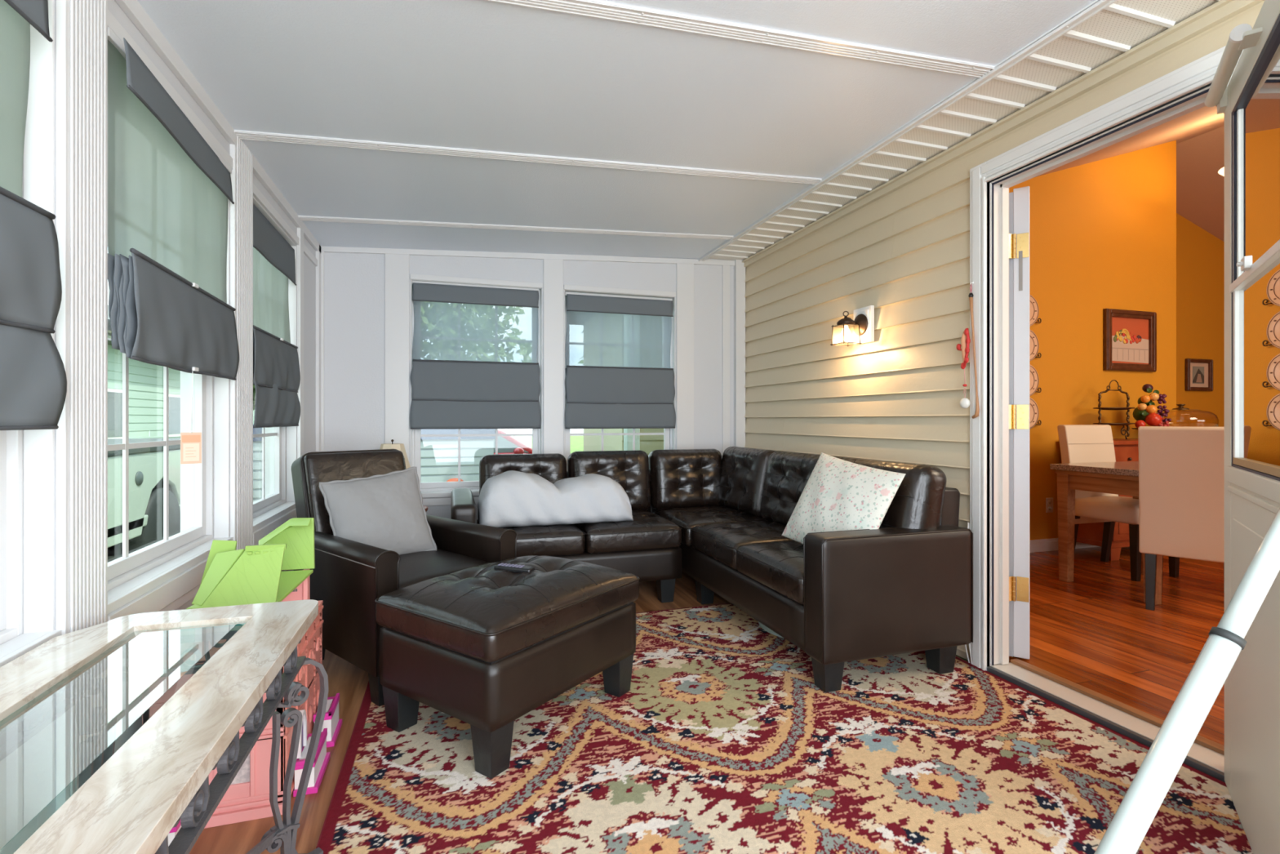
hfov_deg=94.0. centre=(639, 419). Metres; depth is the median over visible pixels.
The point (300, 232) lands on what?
trim
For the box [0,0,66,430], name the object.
roman shade
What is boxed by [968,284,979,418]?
back scratcher
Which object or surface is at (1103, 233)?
wall
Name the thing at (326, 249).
trim
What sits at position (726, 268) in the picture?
trim
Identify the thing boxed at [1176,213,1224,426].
wall
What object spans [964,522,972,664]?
cable
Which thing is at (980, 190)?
trim
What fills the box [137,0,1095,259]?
ceiling
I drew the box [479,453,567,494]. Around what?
cushion
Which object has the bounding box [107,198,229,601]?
window
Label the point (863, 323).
wall sconce
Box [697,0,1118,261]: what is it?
trim
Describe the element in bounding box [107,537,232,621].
trim
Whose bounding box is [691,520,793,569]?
seat cushion
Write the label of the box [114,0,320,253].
trim
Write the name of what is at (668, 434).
window
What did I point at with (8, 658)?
trim
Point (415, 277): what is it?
trim
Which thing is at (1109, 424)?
shelf
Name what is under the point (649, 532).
seat cushion
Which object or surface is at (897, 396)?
wall
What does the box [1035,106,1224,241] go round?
ceiling
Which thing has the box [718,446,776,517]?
cushion
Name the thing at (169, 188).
roman shade
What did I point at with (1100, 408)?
shelf
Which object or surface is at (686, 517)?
seat cushion
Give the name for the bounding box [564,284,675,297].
trim
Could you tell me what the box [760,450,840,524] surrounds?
cushion
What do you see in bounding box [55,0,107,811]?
trim
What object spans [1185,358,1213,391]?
framed picture
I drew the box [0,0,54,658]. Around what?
window
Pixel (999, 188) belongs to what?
trim
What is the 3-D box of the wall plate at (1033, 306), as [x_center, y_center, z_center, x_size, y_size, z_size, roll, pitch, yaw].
[2.981,-0.845,4.613,0.318,0.256,0.023,0,0,-18]
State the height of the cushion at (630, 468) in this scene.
0.418 m
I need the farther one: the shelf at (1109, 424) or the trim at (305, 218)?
the shelf at (1109, 424)
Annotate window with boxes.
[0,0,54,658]
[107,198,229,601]
[253,196,296,524]
[410,279,542,493]
[564,289,675,471]
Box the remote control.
[494,562,534,572]
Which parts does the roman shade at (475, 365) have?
sheer panel, panel, panel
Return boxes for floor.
[188,571,968,853]
[1008,546,1224,745]
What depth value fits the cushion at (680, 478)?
4.09 m
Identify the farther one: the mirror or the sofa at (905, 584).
the mirror
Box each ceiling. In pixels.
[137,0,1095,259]
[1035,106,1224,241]
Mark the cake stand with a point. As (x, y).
(1180, 407)
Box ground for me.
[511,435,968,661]
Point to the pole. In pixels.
(1135, 815)
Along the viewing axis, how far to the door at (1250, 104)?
1.46 m
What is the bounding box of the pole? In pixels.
[1093,507,1279,853]
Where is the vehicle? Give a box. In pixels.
[107,438,180,553]
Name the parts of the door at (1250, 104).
sash rail, glass pane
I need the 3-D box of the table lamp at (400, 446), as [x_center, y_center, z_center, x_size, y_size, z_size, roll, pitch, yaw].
[-1.531,0.330,3.690,0.277,0.418,0.277,0,0,5]
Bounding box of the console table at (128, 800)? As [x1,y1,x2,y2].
[0,599,328,853]
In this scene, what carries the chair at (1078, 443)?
on the floor at (1095, 631)
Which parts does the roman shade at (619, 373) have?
sheer panel, panel, panel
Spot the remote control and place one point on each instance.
(511, 567)
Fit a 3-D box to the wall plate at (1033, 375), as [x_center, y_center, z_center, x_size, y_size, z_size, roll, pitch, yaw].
[2.981,-0.305,4.613,0.318,0.256,0.023,0,0,-18]
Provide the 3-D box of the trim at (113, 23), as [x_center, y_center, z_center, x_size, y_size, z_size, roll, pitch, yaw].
[-1.166,-0.970,1.052,0.012,0.040,5.710,0,0,-18]
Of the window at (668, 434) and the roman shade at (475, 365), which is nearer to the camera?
the roman shade at (475, 365)
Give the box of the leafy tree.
[253,385,255,410]
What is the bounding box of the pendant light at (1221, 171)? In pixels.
[1217,166,1224,176]
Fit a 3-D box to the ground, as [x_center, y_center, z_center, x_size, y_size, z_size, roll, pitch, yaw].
[-7.249,1.670,22.879,80.000,0.100,72.000,0,0,-18]
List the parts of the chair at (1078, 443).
leg, backrest, seat, leg, leg, leg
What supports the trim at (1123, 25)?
attached to the wall at (897, 396)
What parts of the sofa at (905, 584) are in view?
frame, leg, seat, leg, armrest, leg, frame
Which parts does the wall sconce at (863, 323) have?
bulb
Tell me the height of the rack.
0.468 m
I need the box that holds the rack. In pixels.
[1093,379,1135,439]
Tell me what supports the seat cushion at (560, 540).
on the sofa at (646, 547)
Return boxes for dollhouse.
[140,517,342,828]
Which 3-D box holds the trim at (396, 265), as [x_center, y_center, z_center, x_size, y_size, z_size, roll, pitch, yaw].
[-1.590,-0.020,3.905,0.148,2.180,0.014,0,0,-18]
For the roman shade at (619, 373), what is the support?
attached to the window at (668, 434)
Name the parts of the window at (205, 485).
sash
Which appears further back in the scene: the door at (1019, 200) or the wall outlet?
the wall outlet
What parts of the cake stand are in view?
knob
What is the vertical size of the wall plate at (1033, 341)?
0.256 m
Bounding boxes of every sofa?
[450,449,682,602]
[646,446,973,692]
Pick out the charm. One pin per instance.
(965, 340)
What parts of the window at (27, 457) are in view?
sash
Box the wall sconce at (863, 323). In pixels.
[830,305,874,346]
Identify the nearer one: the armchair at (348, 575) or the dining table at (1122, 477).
the armchair at (348, 575)
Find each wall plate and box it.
[1029,294,1041,326]
[1029,329,1041,361]
[1029,364,1041,395]
[1029,397,1041,429]
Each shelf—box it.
[1093,407,1135,409]
[1093,422,1135,425]
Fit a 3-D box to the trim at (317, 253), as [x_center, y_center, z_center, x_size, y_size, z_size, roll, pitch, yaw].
[-2.013,-0.010,3.737,0.020,2.160,0.080,0,0,-18]
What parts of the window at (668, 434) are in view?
sash, sash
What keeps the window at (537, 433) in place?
in the wall at (354, 282)
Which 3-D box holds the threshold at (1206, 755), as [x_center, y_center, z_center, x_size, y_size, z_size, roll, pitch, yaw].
[1.677,1.050,2.147,0.170,0.040,0.850,0,0,-18]
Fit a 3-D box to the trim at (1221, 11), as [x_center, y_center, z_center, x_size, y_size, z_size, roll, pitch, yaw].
[1.661,-1.210,1.948,0.044,0.050,5.710,0,0,-18]
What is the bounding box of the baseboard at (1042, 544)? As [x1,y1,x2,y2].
[1029,537,1099,552]
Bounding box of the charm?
[955,328,970,408]
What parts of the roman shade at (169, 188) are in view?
sheer panel, panel, pull cord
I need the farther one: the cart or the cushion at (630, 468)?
the cushion at (630, 468)
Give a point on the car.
(506, 444)
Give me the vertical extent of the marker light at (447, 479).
0.110 m
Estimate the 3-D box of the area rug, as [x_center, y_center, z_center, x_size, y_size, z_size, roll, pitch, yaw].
[0.401,1.065,1.779,2.478,0.008,3.118,0,0,-18]
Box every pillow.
[319,466,436,555]
[477,470,633,528]
[781,452,906,543]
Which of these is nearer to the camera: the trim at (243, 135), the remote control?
the remote control
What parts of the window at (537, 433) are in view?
sash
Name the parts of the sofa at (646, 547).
armrest, seat, leg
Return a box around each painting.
[1111,316,1148,364]
[1190,362,1208,386]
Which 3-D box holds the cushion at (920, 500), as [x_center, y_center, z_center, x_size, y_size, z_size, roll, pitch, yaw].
[1.100,0.407,2.769,0.242,0.438,0.641,0,0,-18]
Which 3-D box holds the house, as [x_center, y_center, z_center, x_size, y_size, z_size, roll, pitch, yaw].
[-17.728,-0.980,22.182,5.000,5.200,23.800,0,0,-18]
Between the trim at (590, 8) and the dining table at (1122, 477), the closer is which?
the trim at (590, 8)
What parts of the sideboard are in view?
door, drawer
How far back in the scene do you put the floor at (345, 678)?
1.89 m
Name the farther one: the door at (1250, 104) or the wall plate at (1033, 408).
the wall plate at (1033, 408)
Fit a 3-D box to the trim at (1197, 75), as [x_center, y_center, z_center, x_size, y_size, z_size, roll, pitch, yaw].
[1.613,-1.050,2.098,0.046,0.090,0.945,0,0,-18]
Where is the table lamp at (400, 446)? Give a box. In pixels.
[379,439,410,468]
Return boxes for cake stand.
[1145,404,1218,426]
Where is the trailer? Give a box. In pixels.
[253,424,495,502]
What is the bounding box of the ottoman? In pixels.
[374,555,639,778]
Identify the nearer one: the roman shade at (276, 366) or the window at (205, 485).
the window at (205, 485)
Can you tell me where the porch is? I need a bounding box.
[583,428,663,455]
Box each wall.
[0,0,315,853]
[324,252,733,519]
[744,0,1264,664]
[1008,140,1176,540]
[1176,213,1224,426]
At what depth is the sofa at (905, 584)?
2.48 m
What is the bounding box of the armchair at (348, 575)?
[291,448,517,706]
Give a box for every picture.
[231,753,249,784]
[1103,308,1156,372]
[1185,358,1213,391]
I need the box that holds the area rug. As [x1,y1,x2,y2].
[315,603,1253,853]
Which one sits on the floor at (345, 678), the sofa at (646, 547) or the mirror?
the sofa at (646, 547)
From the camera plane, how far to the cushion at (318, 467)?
2.72 m
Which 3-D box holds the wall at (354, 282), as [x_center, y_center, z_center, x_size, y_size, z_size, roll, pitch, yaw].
[-0.659,-0.155,4.286,3.232,2.450,0.150,0,0,-18]
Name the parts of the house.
pane, pane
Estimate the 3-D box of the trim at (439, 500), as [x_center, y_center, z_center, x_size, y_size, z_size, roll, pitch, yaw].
[-1.097,0.545,4.059,0.890,0.050,0.018,0,0,-18]
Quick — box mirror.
[513,447,524,453]
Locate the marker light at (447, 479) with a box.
[446,478,462,481]
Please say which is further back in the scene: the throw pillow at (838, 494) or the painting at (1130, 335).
the painting at (1130, 335)
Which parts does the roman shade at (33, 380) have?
sheer panel, panel, panel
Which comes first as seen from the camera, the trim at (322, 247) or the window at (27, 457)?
the window at (27, 457)
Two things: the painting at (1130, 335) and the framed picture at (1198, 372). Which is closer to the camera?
the painting at (1130, 335)
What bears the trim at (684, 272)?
attached to the wall at (354, 282)
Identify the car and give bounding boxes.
[493,429,532,454]
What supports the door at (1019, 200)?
in the wall at (897, 396)
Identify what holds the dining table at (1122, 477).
on the floor at (1095, 631)
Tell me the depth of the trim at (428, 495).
3.97 m
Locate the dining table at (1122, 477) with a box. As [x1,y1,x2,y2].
[1049,461,1224,604]
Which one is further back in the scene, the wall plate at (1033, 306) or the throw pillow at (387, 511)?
the wall plate at (1033, 306)
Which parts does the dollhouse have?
arched door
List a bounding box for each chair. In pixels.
[1057,424,1179,581]
[1137,426,1224,610]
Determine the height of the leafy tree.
5.102 m
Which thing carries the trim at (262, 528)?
attached to the wall at (28, 774)
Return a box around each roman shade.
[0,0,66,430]
[107,26,239,464]
[253,204,300,427]
[409,280,541,429]
[564,292,675,428]
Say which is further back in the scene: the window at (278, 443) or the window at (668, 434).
the window at (668, 434)
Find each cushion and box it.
[302,449,405,535]
[375,555,639,662]
[476,519,585,556]
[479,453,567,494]
[567,449,650,511]
[575,510,681,553]
[648,448,721,510]
[653,506,765,546]
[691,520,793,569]
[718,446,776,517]
[736,540,804,604]
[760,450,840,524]
[839,457,946,528]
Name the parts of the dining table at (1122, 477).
leg, leg, leg, leg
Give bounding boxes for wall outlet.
[1045,497,1053,512]
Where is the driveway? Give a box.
[107,531,180,562]
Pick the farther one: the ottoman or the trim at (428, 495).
the trim at (428, 495)
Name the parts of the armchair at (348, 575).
leg, backrest, armrest, leg, seat, armrest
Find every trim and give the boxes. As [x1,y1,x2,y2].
[0,629,61,666]
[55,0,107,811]
[107,9,317,266]
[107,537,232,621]
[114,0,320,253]
[229,136,253,550]
[234,129,822,184]
[253,502,297,545]
[297,215,733,239]
[297,227,303,458]
[315,244,320,452]
[320,246,324,451]
[322,246,734,266]
[384,253,408,461]
[410,274,542,288]
[421,490,479,497]
[422,496,479,506]
[484,0,994,78]
[543,258,563,455]
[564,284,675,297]
[675,263,693,448]
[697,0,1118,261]
[707,0,1220,260]
[722,265,729,454]
[733,259,745,447]
[742,0,1264,267]
[969,161,991,671]
[981,45,1243,182]
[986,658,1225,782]
[990,86,1226,665]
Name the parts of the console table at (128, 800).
apron rail, leg, apron rail, apron rail, leg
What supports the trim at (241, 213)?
attached to the wall at (28, 774)
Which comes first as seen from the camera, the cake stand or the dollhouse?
the dollhouse
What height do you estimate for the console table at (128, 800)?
0.619 m
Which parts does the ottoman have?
leg, leg, leg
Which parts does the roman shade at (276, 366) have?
sheer panel, panel, panel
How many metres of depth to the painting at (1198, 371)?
6.54 m
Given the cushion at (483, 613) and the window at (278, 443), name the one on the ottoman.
the cushion at (483, 613)
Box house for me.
[107,305,254,438]
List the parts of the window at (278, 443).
sash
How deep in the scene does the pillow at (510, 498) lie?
3.33 m
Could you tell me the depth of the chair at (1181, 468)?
3.16 m
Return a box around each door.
[1008,186,1029,658]
[1204,0,1279,853]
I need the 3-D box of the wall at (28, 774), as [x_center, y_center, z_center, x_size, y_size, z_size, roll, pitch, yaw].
[-1.243,-0.080,1.027,0.150,2.300,5.710,0,0,-18]
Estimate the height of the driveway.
0.012 m
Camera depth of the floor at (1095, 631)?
2.96 m
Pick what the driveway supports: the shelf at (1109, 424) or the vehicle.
the vehicle
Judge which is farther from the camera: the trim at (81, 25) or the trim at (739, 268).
the trim at (739, 268)
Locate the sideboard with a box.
[1058,438,1138,560]
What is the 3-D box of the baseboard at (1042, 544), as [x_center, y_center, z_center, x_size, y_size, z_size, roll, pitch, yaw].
[2.902,0.986,4.601,3.668,0.095,0.020,0,0,-18]
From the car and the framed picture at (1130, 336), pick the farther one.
the car
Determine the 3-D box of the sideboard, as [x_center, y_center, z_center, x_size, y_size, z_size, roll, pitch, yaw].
[4.031,0.594,4.732,1.395,0.878,0.402,0,0,-18]
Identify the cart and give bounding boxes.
[168,819,181,846]
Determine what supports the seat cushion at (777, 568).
on the sofa at (905, 584)
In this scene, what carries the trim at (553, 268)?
attached to the wall at (354, 282)
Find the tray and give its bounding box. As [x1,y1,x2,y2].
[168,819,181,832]
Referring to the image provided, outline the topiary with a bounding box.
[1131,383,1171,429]

